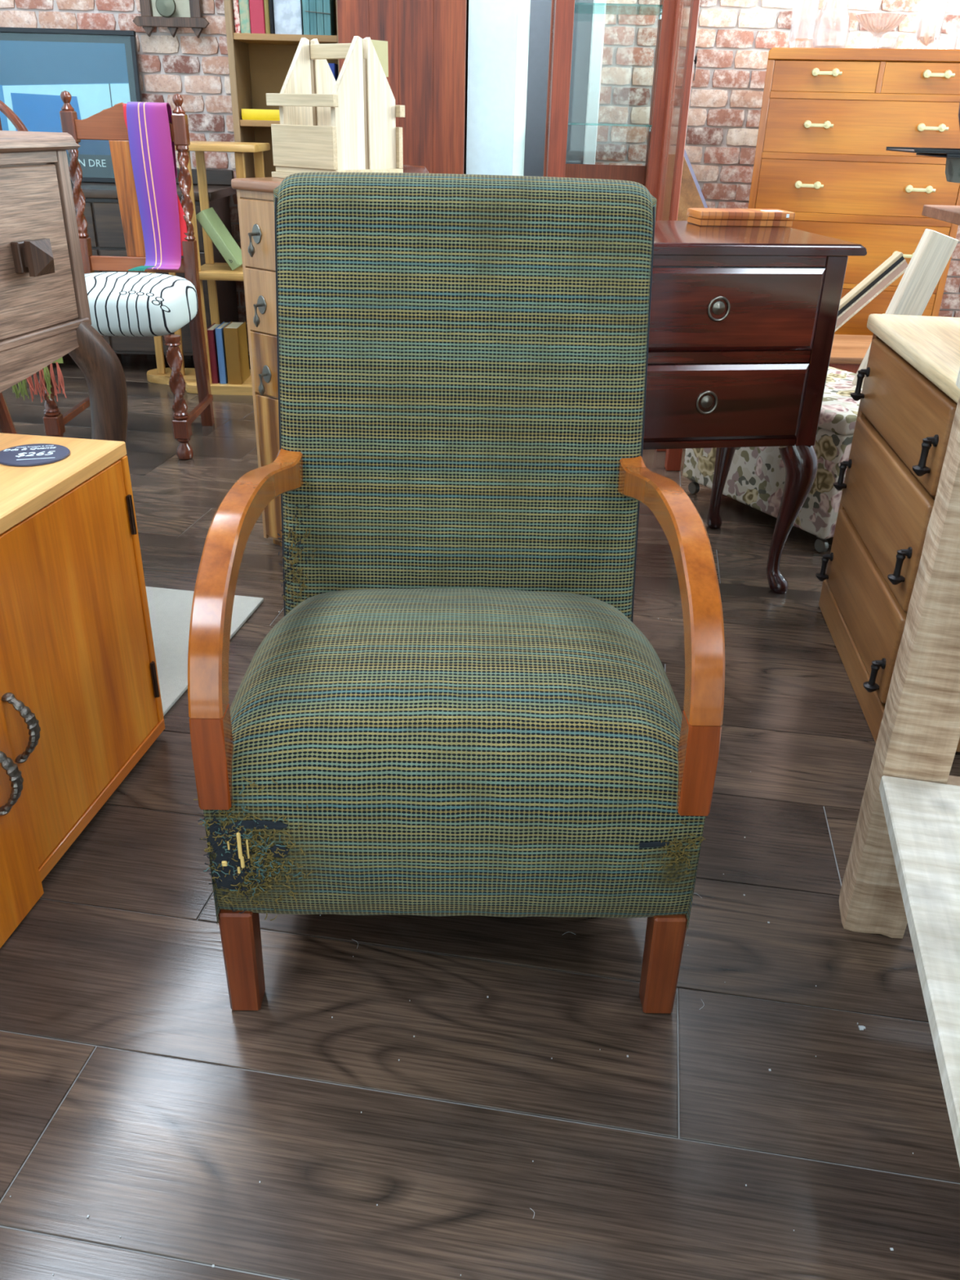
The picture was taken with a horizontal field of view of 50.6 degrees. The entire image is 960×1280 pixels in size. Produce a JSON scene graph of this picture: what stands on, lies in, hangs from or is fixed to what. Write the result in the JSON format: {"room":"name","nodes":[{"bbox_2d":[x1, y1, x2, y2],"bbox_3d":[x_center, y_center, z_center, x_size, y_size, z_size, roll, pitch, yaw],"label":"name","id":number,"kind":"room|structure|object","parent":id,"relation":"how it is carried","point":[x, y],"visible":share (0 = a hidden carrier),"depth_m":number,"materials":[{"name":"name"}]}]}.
{"room":"furniture store","nodes":[
{"label":"furniture store","id":0,"kind":"room"},
{"bbox_2d":[0,353,959,1279],"bbox_3d":[-0.110,0.375,1.516,5.000,0.060,7.150,2,27,0],"label":"floor","id":1,"kind":"structure","parent":0,"point":[135,1100],"depth_m":1.22,"materials":[{"name":"brown wood"}]},
{"bbox_2d":[0,100,28,434],"bbox_3d":[-1.287,-0.738,2.400,0.495,1.056,0.441,3,27,4],"label":"chair","id":2,"kind":"object","parent":1,"relation":"on","point":[6,424],"visible":0.12,"depth_m":2.59,"materials":[{"name":"brown wood"}]},
{"bbox_2d":[0,130,127,444],"bbox_3d":[-1.065,-0.311,1.678,0.550,0.947,0.972,7,28,11],"label":"sideboard","id":3,"kind":"object","parent":1,"relation":"on","point":[45,315],"visible":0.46,"depth_m":1.80,"materials":[{"name":"wood"}]},
{"bbox_2d":[0,432,164,948],"bbox_3d":[-0.729,0.111,1.343,0.309,0.538,0.850,5,27,7],"label":"base cabinet","id":4,"kind":"object","parent":1,"relation":"on","point":[81,706],"visible":1,"depth_m":1.47,"materials":[{"name":"brown wood"}]},
{"bbox_2d":[0,443,70,466],"bbox_3d":[-0.661,-0.274,1.501,0.104,0.005,0.104,0,27,-3],"label":"price sign","id":5,"kind":"object","parent":4,"relation":"on","point":[38,454],"visible":1,"depth_m":1.50,"materials":[{"name":"paper"}]},
{"bbox_2d":[39,90,214,460],"bbox_3d":[-1.135,-1.148,3.216,0.460,1.041,0.471,2,27,0],"label":"dining chair","id":6,"kind":"object","parent":1,"relation":"on","point":[122,304],"visible":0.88,"depth_m":3.21,"materials":[{"name":"brown wood"}]},
{"bbox_2d":[12,356,66,402],"bbox_3d":[-1.357,-0.920,3.135,0.172,0.345,0.158,2,27,0],"label":"throw","id":7,"kind":"object","parent":6,"relation":"hanging from","point":[22,387],"visible":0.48,"depth_m":3.13,"materials":[{"name":"fabric"}]},
{"bbox_2d":[123,101,187,271],"bbox_3d":[-1.045,-1.445,3.253,0.186,0.490,0.141,2,27,0],"label":"scarf","id":8,"kind":"object","parent":6,"relation":"on","point":[153,151],"visible":1,"depth_m":3.25,"materials":[{"name":"fabric"}]},
{"bbox_2d":[71,168,239,355],"bbox_3d":[-1.734,-1.561,4.277,1.370,0.775,0.429,2,27,0],"label":"sideboard","id":9,"kind":"object","parent":1,"relation":"on","point":[102,214],"visible":0.25,"depth_m":4.14,"materials":[{"name":"black wood"}]},
{"bbox_2d":[0,26,142,182],"bbox_3d":[-1.810,-2.181,4.156,0.860,0.555,0.053,2,27,0],"label":"framed poster","id":10,"kind":"object","parent":9,"relation":"on","point":[99,68],"visible":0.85,"depth_m":4.11,"materials":[{"name":"black paint"}]},
{"bbox_2d":[0,40,130,155],"bbox_3d":[-1.811,-2.207,4.141,0.775,0.404,0.026,2,27,0],"label":"picture","id":11,"kind":"object","parent":10,"relation":"attached to","point":[34,73],"depth_m":4.11,"materials":[{"name":"blue paper"}]},
{"bbox_2d":[145,586,263,715],"bbox_3d":[-0.935,-0.011,2.148,0.800,0.009,0.545,6,28,8],"label":"rug","id":12,"kind":"object","parent":1,"relation":"on","point":[169,609],"visible":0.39,"depth_m":2.18,"materials":[{"name":"white fabric"}]},
{"bbox_2d":[146,141,270,395],"bbox_3d":[-1.072,-1.435,3.941,0.581,0.892,0.307,2,27,0],"label":"rack","id":13,"kind":"object","parent":1,"relation":"on","point":[211,271],"visible":0.34,"depth_m":3.90,"materials":[{"name":"beige wood"}]},
{"bbox_2d":[146,367,253,395],"bbox_3d":[-1.082,-1.054,4.137,0.581,0.034,0.307,2,27,0],"label":"shelf","id":14,"kind":"object","parent":13,"relation":"attached to","point":[157,375],"depth_m":4.03,"materials":[{"name":"beige wood"}]},
{"bbox_2d":[207,323,220,383],"bbox_3d":[-1.050,-1.142,4.048,0.032,0.205,0.153,2,27,0],"label":"book","id":15,"kind":"object","parent":13,"relation":"on","point":[211,330],"visible":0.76,"depth_m":3.98,"materials":[{"name":"red paper"}]},
{"bbox_2d":[195,207,242,270],"bbox_3d":[-0.981,-1.526,3.866,0.153,0.208,0.154,2,27,0],"label":"book","id":16,"kind":"object","parent":13,"relation":"on","point":[208,219],"visible":0.98,"depth_m":3.82,"materials":[{"name":"green paper"}]},
{"bbox_2d":[199,262,244,280],"bbox_3d":[-0.947,-1.427,3.938,0.290,0.029,0.285,2,27,0],"label":"shelf","id":17,"kind":"object","parent":13,"relation":"attached to","point":[207,271],"depth_m":3.82,"materials":[{"name":"beige wood"}]},
{"bbox_2d":[214,321,230,383],"bbox_3d":[-1.014,-1.143,4.043,0.026,0.212,0.153,2,27,0],"label":"book","id":18,"kind":"object","parent":13,"relation":"on","point":[220,338],"visible":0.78,"depth_m":3.98,"materials":[{"name":"blue paper"}]},
{"bbox_2d":[174,141,270,152],"bbox_3d":[-0.942,-1.813,3.734,0.290,0.026,0.285,2,27,0],"label":"shelf","id":19,"kind":"object","parent":13,"relation":"attached to","point":[197,146],"depth_m":3.61,"materials":[{"name":"beige wood"}]},
{"bbox_2d":[222,320,249,384],"bbox_3d":[-0.967,-1.142,4.041,0.055,0.215,0.153,2,27,0],"label":"book","id":20,"kind":"object","parent":13,"relation":"on","point":[234,333],"visible":1,"depth_m":3.99,"materials":[{"name":"yellow paper"}]},
{"bbox_2d":[231,177,284,546],"bbox_3d":[-0.280,-0.626,2.439,0.436,0.866,0.396,21,33,33],"label":"chest","id":21,"kind":"object","parent":1,"relation":"on","point":[255,204],"visible":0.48,"depth_m":2.33,"materials":[{"name":"brown wood"}]},
{"bbox_2d":[271,171,294,177],"bbox_3d":[-0.308,-1.057,2.316,0.234,0.012,0.232,21,33,33],"label":"wooden slab","id":22,"kind":"object","parent":21,"relation":"on","point":[274,174],"visible":0.18,"depth_m":2.28,"materials":[{"name":"brown wood"}]},
{"bbox_2d":[266,35,404,173],"bbox_3d":[-0.319,-1.183,2.257,0.210,0.266,0.222,21,33,33],"label":"carrier","id":23,"kind":"object","parent":22,"relation":"on","point":[348,123],"visible":0.91,"depth_m":2.22,"materials":[{"name":"beige wood"}]},
{"bbox_2d":[223,0,339,177],"bbox_3d":[-0.721,-1.986,3.970,0.423,1.860,0.260,2,27,0],"label":"bookcase","id":24,"kind":"object","parent":1,"relation":"on","point":[260,64],"visible":0.15,"depth_m":3.95,"materials":[{"name":"wood"}]},
{"bbox_2d":[232,0,240,32],"bbox_3d":[-0.885,-2.370,3.751,0.020,0.235,0.173,2,27,0],"label":"book","id":25,"kind":"object","parent":24,"relation":"on","point":[236,4],"visible":0.5,"depth_m":3.71,"materials":[{"name":"white paper"}]},
{"bbox_2d":[238,0,251,33],"bbox_3d":[-0.856,-2.371,3.750,0.036,0.240,0.173,2,27,0],"label":"book","id":26,"kind":"object","parent":24,"relation":"on","point":[244,10],"visible":0.57,"depth_m":3.70,"materials":[{"name":"paper"}]},
{"bbox_2d":[248,0,266,33],"bbox_3d":[-0.810,-2.370,3.750,0.053,0.240,0.173,2,27,0],"label":"book","id":27,"kind":"object","parent":24,"relation":"on","point":[257,19],"visible":0.55,"depth_m":3.70,"materials":[{"name":"paper"}]},
{"bbox_2d":[241,108,279,120],"bbox_3d":[-0.796,-2.023,3.917,0.210,0.037,0.162,2,27,0],"label":"book","id":28,"kind":"object","parent":24,"relation":"on","point":[246,113],"visible":0.65,"depth_m":3.85,"materials":[{"name":"yellow paper"}]},
{"bbox_2d":[263,0,270,33],"bbox_3d":[-0.775,-2.365,3.752,0.016,0.230,0.173,2,27,0],"label":"book","id":29,"kind":"object","parent":24,"relation":"on","point":[265,2],"visible":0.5,"depth_m":3.71,"materials":[{"name":"yellow paper"}]},
{"bbox_2d":[268,0,275,33],"bbox_3d":[-0.760,-2.366,3.751,0.010,0.235,0.173,2,27,0],"label":"book","id":30,"kind":"object","parent":24,"relation":"on","point":[270,2],"visible":0.5,"depth_m":3.71,"materials":[{"name":"black paper"}]},
{"bbox_2d":[273,0,302,34],"bbox_3d":[-0.703,-2.342,3.707,0.100,0.235,0.028,2,27,0],"label":"book","id":31,"kind":"object","parent":24,"relation":"on","point":[287,13],"visible":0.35,"depth_m":3.72,"materials":[{"name":"white paper"}]},
{"bbox_2d":[302,0,334,35],"bbox_3d":[-0.593,-2.341,3.721,0.102,0.225,0.105,2,27,0],"label":"book","id":32,"kind":"object","parent":24,"relation":"on","point":[317,15],"visible":0.97,"depth_m":3.71,"materials":[{"name":"paper"}]},
{"bbox_2d":[328,62,338,80],"bbox_3d":[-0.561,-2.092,3.890,0.042,0.195,0.163,2,27,0],"label":"book","id":33,"kind":"object","parent":24,"relation":"on","point":[334,67],"visible":0.2,"depth_m":3.79,"materials":[{"name":"blue paper"}]},
{"bbox_2d":[337,0,468,173],"bbox_3d":[-0.278,-2.047,3.905,0.448,2.050,0.550,2,27,0],"label":"wardrobe","id":34,"kind":"object","parent":1,"relation":"on","point":[428,40],"visible":0.16,"depth_m":3.62,"materials":[{"name":"red wood"}]},
{"bbox_2d":[402,164,428,173],"bbox_3d":[-0.352,-0.926,3.010,0.404,0.872,0.450,0,27,-4],"label":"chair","id":35,"kind":"object","parent":1,"relation":"on","point":[406,168],"visible":0.07,"depth_m":2.97,"materials":[{"name":"brown wood"}]},
{"bbox_2d":[187,172,724,1013],"bbox_3d":[-0.032,-0.092,1.360,0.571,0.939,0.712,1,27,-1],"label":"armchair","id":36,"kind":"object","parent":1,"relation":"on","point":[456,704],"visible":1,"depth_m":1.27,"materials":[{"name":"fabric"}]},
{"bbox_2d":[9,611,913,1275],"bbox_3d":[0.009,0.286,1.627,0.970,0.002,1.509,2,27,0],"label":"floor lint","id":37,"kind":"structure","parent":1,"relation":"on","point":[860,1027],"depth_m":1.26},
{"bbox_2d":[542,0,700,220],"bbox_3d":[0.455,-1.770,3.579,0.439,1.890,0.745,2,27,0],"label":"display cabinet","id":38,"kind":"object","parent":1,"relation":"on","point":[677,20],"visible":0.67,"depth_m":3.50,"materials":[{"name":"brown wood"}]},
{"bbox_2d":[568,122,652,126],"bbox_3d":[0.457,-1.889,3.725,0.368,0.006,0.316,2,27,0],"label":"glass shelf","id":39,"kind":"object","parent":38,"relation":"attached to","point":[650,123],"depth_m":3.76,"materials":[{"name":"clear glass"}]},
{"bbox_2d":[573,2,662,14],"bbox_3d":[0.465,-2.210,3.560,0.368,0.006,0.316,2,27,0],"label":"glass shelf","id":40,"kind":"object","parent":38,"relation":"attached to","point":[579,6],"depth_m":3.55,"materials":[{"name":"clear glass"}]},
{"bbox_2d":[656,448,682,471],"bbox_3d":[0.746,-0.789,3.290,0.288,0.425,0.268,2,27,0],"label":"stool","id":41,"kind":"object","parent":1,"relation":"on","point":[673,456],"visible":0.11,"depth_m":3.26,"materials":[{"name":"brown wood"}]},
{"bbox_2d":[677,150,707,220],"bbox_3d":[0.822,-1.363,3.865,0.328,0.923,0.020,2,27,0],"label":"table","id":42,"kind":"object","parent":1,"relation":"on","point":[691,196],"visible":0.12,"depth_m":3.72,"materials":[{"name":"brown wood"}]},
{"bbox_2d":[643,220,866,594],"bbox_3d":[0.445,-0.555,2.428,0.618,0.786,0.510,-3,28,-9],"label":"side table","id":43,"kind":"object","parent":1,"relation":"on","point":[743,319],"visible":0.66,"depth_m":2.15,"materials":[{"name":"brown wood"}]},
{"bbox_2d":[686,208,795,226],"bbox_3d":[0.619,-1.006,2.418,0.236,0.032,0.098,-3,28,-9],"label":"box","id":44,"kind":"object","parent":43,"relation":"on","point":[700,216],"visible":1,"depth_m":2.38,"materials":[{"name":"brown wood"}]},
{"bbox_2d":[682,366,862,552],"bbox_3d":[0.924,-0.538,2.870,0.412,0.372,0.587,-13,31,-26],"label":"ottoman","id":45,"kind":"object","parent":1,"relation":"on","point":[756,477],"visible":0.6,"depth_m":2.70,"materials":[{"name":"white fabric"}]},
{"bbox_2d":[835,251,908,331],"bbox_3d":[0.968,-0.877,2.722,0.325,0.307,0.030,-2,27,-7],"label":"frame","id":46,"kind":"object","parent":45,"relation":"on","point":[895,265],"visible":0.46,"depth_m":2.69,"materials":[{"name":"brown wood"}]},
{"bbox_2d":[852,228,958,388],"bbox_3d":[1.083,-0.833,2.599,0.193,0.406,0.045,-1,27,-4],"label":"leaning board","id":47,"kind":"object","parent":45,"relation":"on","point":[934,251],"visible":0.6,"depth_m":2.54,"materials":[{"name":"beige wood"}]},
{"bbox_2d":[828,334,872,373],"bbox_3d":[1.405,-0.905,3.676,0.740,0.309,0.422,2,27,0],"label":"trunk","id":48,"kind":"object","parent":1,"relation":"on","point":[848,352],"visible":0.02,"depth_m":3.51,"materials":[{"name":"brown wood"}]},
{"bbox_2d":[747,47,959,335],"bbox_3d":[1.434,-1.601,4.009,0.757,1.243,0.478,8,28,12],"label":"chest","id":49,"kind":"object","parent":1,"relation":"on","point":[829,117],"visible":0.56,"depth_m":3.70,"materials":[{"name":"orange wood"}]},
{"bbox_2d":[788,0,820,48],"bbox_3d":[1.175,-2.253,3.683,0.094,0.200,0.094,2,27,0],"label":"vase","id":50,"kind":"object","parent":49,"relation":"on","point":[805,12],"visible":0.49,"depth_m":3.66,"materials":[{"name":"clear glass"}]},
{"bbox_2d":[813,0,849,48],"bbox_3d":[1.324,-2.318,3.817,0.134,0.200,0.134,2,27,0],"label":"jug","id":51,"kind":"object","parent":49,"relation":"on","point":[832,30],"visible":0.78,"depth_m":3.78,"materials":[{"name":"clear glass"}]},
{"bbox_2d":[855,13,906,48],"bbox_3d":[1.437,-2.189,3.668,0.178,0.113,0.176,2,27,0],"label":"bowl","id":52,"kind":"object","parent":49,"relation":"on","point":[877,24],"visible":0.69,"depth_m":3.61,"materials":[{"name":"clear glass"}]},
{"bbox_2d":[871,35,899,48],"bbox_3d":[1.515,-2.232,3.813,0.101,0.060,0.101,2,27,0],"label":"dish","id":53,"kind":"object","parent":49,"relation":"on","point":[886,42],"visible":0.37,"depth_m":3.77,"materials":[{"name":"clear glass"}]},
{"bbox_2d":[911,0,948,48],"bbox_3d":[1.625,-2.245,3.659,0.112,0.230,0.112,2,27,0],"label":"vase","id":54,"kind":"object","parent":49,"relation":"on","point":[931,14],"visible":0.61,"depth_m":3.64,"materials":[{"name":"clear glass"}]},
{"bbox_2d":[946,21,959,49],"bbox_3d":[1.739,-2.193,3.706,0.072,0.100,0.072,2,27,0],"label":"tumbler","id":55,"kind":"object","parent":49,"relation":"on","point":[953,33],"visible":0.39,"depth_m":3.69,"materials":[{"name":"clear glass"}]},
{"bbox_2d":[815,313,959,751],"bbox_3d":[0.977,-0.215,1.932,0.496,0.659,0.666,4,27,6],"label":"dresser","id":56,"kind":"object","parent":1,"relation":"on","point":[909,396],"visible":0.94,"depth_m":1.89,"materials":[{"name":"brown wood"}]},
{"bbox_2d":[921,204,959,225],"bbox_3d":[1.044,-0.624,1.778,0.440,0.212,0.420,3,27,3],"label":"stand","id":57,"kind":"object","parent":56,"relation":"on","point":[951,214],"visible":1,"depth_m":1.84,"materials":[{"name":"wood"}]},
{"bbox_2d":[945,157,959,182],"bbox_3d":[0.914,-0.793,1.773,0.206,0.084,0.206,2,27,0],"label":"footed bowl","id":58,"kind":"object","parent":57,"relation":"on","point":[952,166],"visible":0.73,"depth_m":1.75,"materials":[{"name":"grey glass"}]},
{"bbox_2d":[915,152,959,158],"bbox_3d":[0.910,-0.833,1.752,0.265,0.006,0.140,2,27,0],"label":"tray","id":59,"kind":"object","parent":58,"relation":"on","point":[940,155],"visible":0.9,"depth_m":1.73,"materials":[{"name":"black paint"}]},
{"bbox_2d":[885,146,959,154],"bbox_3d":[0.873,-0.840,1.749,0.300,0.006,0.140,2,27,0],"label":"tray","id":60,"kind":"object","parent":59,"relation":"on","point":[910,149],"visible":1,"depth_m":1.70,"materials":[{"name":"black paint"}]},
{"bbox_2d":[958,101,959,128],"bbox_3d":[0.872,-0.902,1.717,0.120,0.140,0.120,2,27,0],"label":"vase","id":61,"kind":"object","parent":60,"relation":"on","point":[959,101],"visible":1,"depth_m":1.73,"materials":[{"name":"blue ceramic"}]},
{"bbox_2d":[839,367,959,1165],"bbox_3d":[0.745,0.266,0.849,0.651,0.785,0.928,7,28,11],"label":"table","id":62,"kind":"object","parent":1,"relation":"on","point":[903,868],"visible":1,"depth_m":1.22,"materials":[{"name":"beige wood"}]},
{"bbox_2d":[0,0,959,354],"bbox_3d":[-0.032,-2.574,4.066,5.200,2.850,0.115,2,27,0],"label":"wall","id":63,"kind":"structure","parent":0,"point":[735,38],"depth_m":4.14,"materials":[{"name":"brick"}]},
{"bbox_2d":[132,0,209,38],"bbox_3d":[-1.219,-2.698,3.910,0.304,0.654,0.046,2,27,0],"label":"wall clock","id":64,"kind":"object","parent":63,"relation":"attached to","point":[172,15],"visible":1,"depth_m":4.03,"materials":[{"name":"brown wood"}]},
{"bbox_2d":[466,0,518,175],"bbox_3d":[0.052,-2.431,3.793,0.174,2.850,0.470,2,27,0],"label":"trim","id":65,"kind":"structure","parent":63,"relation":"attached to","point":[492,24],"depth_m":3.73,"materials":[{"name":"white paint"}]},
{"bbox_2d":[511,0,530,175],"bbox_3d":[0.162,-2.428,3.793,0.045,2.850,0.470,2,27,0],"label":"trim","id":66,"kind":"structure","parent":63,"relation":"attached to","point":[523,6],"depth_m":3.74,"materials":[{"name":"white paint"}]},
{"bbox_2d":[523,0,593,176],"bbox_3d":[-0.172,-2.551,4.015,1.240,2.850,0.030,2,27,0],"label":"trim","id":67,"kind":"structure","parent":63,"relation":"attached to","point":[540,10],"depth_m":4.14,"materials":[{"name":"grey paint"}]},
{"bbox_2d":[582,0,606,164],"bbox_3d":[0.471,-2.527,4.002,0.048,2.850,0.060,2,27,0],"label":"trim","id":68,"kind":"structure","parent":63,"relation":"attached to","point":[598,18],"depth_m":4.11,"materials":[{"name":"white paint"}]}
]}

